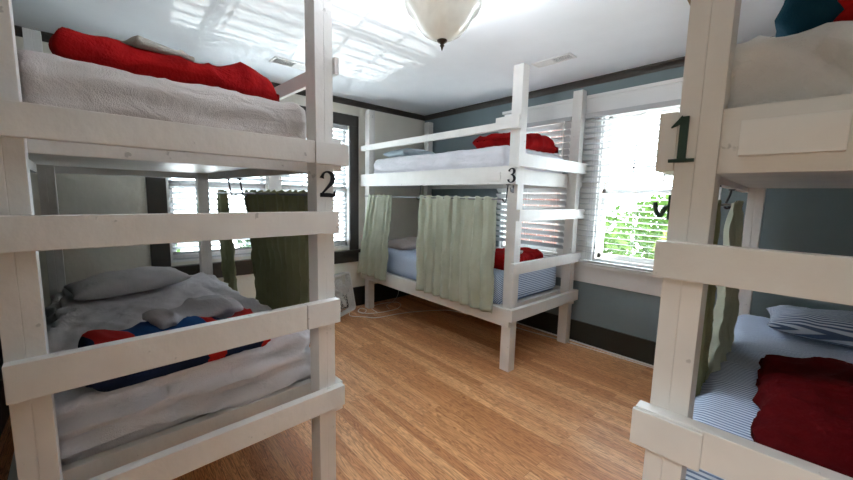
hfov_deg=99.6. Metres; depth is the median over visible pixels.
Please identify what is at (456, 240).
curtain
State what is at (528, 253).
fleece blanket
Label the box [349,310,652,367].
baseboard
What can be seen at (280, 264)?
curtain
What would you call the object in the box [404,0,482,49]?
ceiling lamp
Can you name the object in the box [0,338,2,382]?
wall
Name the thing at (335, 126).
window blind
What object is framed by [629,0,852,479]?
bunk bed
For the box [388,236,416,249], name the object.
pillow
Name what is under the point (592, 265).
trim
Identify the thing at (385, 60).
ceiling
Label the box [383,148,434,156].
pillow
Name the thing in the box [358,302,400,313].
power cable
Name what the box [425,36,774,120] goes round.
trim
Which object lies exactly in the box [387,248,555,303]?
mattress
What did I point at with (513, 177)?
bunk bed
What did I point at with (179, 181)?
window blind
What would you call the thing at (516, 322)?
trim
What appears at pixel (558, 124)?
window blind
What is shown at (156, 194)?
trim
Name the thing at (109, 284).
pillow
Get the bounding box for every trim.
[14,25,424,120]
[145,105,358,266]
[171,249,360,277]
[268,176,280,191]
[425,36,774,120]
[499,77,721,261]
[516,322,653,366]
[543,256,716,286]
[556,265,662,296]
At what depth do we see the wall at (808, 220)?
2.71 m
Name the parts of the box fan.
blade, blade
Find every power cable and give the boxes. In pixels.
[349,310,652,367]
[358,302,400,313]
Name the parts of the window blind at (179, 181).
ladder cord, rail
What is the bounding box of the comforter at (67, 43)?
[48,27,279,101]
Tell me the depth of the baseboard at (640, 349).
3.40 m
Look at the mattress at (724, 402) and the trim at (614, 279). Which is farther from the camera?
the trim at (614, 279)
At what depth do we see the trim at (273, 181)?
3.77 m
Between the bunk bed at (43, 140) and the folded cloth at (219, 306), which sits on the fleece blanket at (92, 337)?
the folded cloth at (219, 306)
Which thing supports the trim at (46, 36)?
attached to the wall at (77, 194)
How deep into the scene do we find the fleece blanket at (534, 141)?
3.12 m
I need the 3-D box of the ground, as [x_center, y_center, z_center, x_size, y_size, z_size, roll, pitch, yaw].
[-0.147,3.946,5.736,120.000,0.200,120.000,-5,9,-42]
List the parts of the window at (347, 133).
sash, sash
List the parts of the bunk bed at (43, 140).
rail, post, rail, post, head rail, foot rail, foot rail, foot rail, post, foot rail, curtain rod, rail, guard rail, post, rail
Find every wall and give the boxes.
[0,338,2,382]
[15,36,424,307]
[425,66,852,341]
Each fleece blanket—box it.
[78,308,270,391]
[472,132,558,153]
[494,247,542,269]
[751,354,852,477]
[775,0,843,36]
[833,0,852,21]
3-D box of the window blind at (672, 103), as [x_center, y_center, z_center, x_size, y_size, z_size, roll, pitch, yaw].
[1.785,-0.434,3.063,0.071,1.375,0.980,-5,9,-42]
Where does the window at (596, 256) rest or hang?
in the wall at (808, 220)
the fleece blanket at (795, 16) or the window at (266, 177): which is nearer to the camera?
the fleece blanket at (795, 16)
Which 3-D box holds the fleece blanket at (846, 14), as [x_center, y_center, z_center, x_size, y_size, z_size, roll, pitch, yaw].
[1.060,-0.547,0.702,0.347,0.248,0.455,-6,10,-44]
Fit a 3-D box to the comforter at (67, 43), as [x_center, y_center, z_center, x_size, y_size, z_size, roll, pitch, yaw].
[-1.000,-0.651,1.448,0.729,0.147,0.470,-5,9,-44]
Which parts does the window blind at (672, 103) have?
ladder cord, rail, ladder cord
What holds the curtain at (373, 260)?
attached to the bunk bed at (513, 177)
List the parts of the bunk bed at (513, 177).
post, head rail, post, curtain rod, rail, rail, guard rail, name plate, rail, post, foot rail, foot rail, foot rail, foot rail, post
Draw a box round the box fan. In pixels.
[334,272,355,316]
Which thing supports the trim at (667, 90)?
attached to the wall at (808, 220)
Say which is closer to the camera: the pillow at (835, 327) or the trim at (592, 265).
the pillow at (835, 327)
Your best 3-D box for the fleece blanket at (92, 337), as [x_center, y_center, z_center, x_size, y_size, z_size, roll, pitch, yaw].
[-1.019,0.405,1.506,0.394,0.176,0.625,7,9,42]
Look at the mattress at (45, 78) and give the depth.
1.18 m
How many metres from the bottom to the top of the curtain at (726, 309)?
0.777 m
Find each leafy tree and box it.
[237,240,250,247]
[602,206,632,255]
[610,194,668,258]
[648,226,667,259]
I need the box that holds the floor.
[0,295,653,479]
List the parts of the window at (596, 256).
frame, sash, sash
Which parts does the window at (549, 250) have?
sash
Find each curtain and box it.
[217,190,237,290]
[244,190,308,309]
[357,194,391,280]
[415,195,496,313]
[695,200,721,396]
[705,201,743,379]
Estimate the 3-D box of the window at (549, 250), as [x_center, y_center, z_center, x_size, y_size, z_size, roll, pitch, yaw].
[1.184,-0.563,3.925,0.150,1.360,0.720,-5,9,-42]
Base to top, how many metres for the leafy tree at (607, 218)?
4.482 m
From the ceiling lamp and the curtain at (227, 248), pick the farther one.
the curtain at (227, 248)
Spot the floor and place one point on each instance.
(428, 396)
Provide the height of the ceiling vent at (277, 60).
0.008 m
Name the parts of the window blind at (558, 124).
rail, ladder cord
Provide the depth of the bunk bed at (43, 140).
1.21 m
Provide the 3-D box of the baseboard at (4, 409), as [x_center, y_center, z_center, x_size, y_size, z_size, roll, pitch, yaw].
[-1.929,1.083,1.484,0.020,0.220,3.270,-5,9,-42]
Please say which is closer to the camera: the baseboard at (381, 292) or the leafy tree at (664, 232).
the baseboard at (381, 292)
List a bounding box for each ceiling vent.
[269,56,304,70]
[531,52,576,67]
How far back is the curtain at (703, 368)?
1.38 m
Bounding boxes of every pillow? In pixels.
[64,266,191,300]
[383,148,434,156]
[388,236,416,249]
[766,305,852,347]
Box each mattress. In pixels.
[17,49,306,138]
[45,272,310,465]
[374,145,562,173]
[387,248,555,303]
[685,314,852,479]
[728,21,852,107]
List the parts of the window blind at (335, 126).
ladder cord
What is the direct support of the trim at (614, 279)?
attached to the wall at (808, 220)
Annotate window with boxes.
[166,176,267,262]
[280,123,348,248]
[501,131,565,254]
[592,106,679,267]
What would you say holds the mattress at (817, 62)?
on the bunk bed at (706, 146)
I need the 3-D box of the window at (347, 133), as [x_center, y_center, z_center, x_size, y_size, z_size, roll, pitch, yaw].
[-1.293,-0.625,4.164,0.845,1.480,0.150,-5,9,-42]
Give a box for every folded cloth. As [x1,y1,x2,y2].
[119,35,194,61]
[142,295,243,328]
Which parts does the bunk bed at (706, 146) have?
post, rail, foot rail, foot rail, post, name plate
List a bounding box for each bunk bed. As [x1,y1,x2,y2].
[0,0,348,479]
[361,63,587,371]
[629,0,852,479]
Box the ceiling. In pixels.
[12,0,784,115]
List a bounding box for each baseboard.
[0,379,9,436]
[334,283,410,308]
[516,311,655,364]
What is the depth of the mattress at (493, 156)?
3.30 m
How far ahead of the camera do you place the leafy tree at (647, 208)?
16.74 m
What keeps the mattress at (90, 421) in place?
on the bunk bed at (43, 140)
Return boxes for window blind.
[168,177,265,259]
[281,124,347,246]
[496,117,571,256]
[577,99,680,271]
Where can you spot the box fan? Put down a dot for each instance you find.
(341, 289)
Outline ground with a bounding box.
[178,218,644,257]
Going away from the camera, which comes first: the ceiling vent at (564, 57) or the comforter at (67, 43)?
the comforter at (67, 43)
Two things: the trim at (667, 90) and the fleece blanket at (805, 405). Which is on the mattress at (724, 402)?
the fleece blanket at (805, 405)
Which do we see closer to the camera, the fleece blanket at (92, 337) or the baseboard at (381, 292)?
the fleece blanket at (92, 337)
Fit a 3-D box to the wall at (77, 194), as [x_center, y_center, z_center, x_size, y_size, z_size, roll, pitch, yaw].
[-1.620,-0.357,3.906,4.080,2.516,0.150,-5,9,-42]
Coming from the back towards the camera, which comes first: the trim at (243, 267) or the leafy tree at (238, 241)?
the leafy tree at (238, 241)

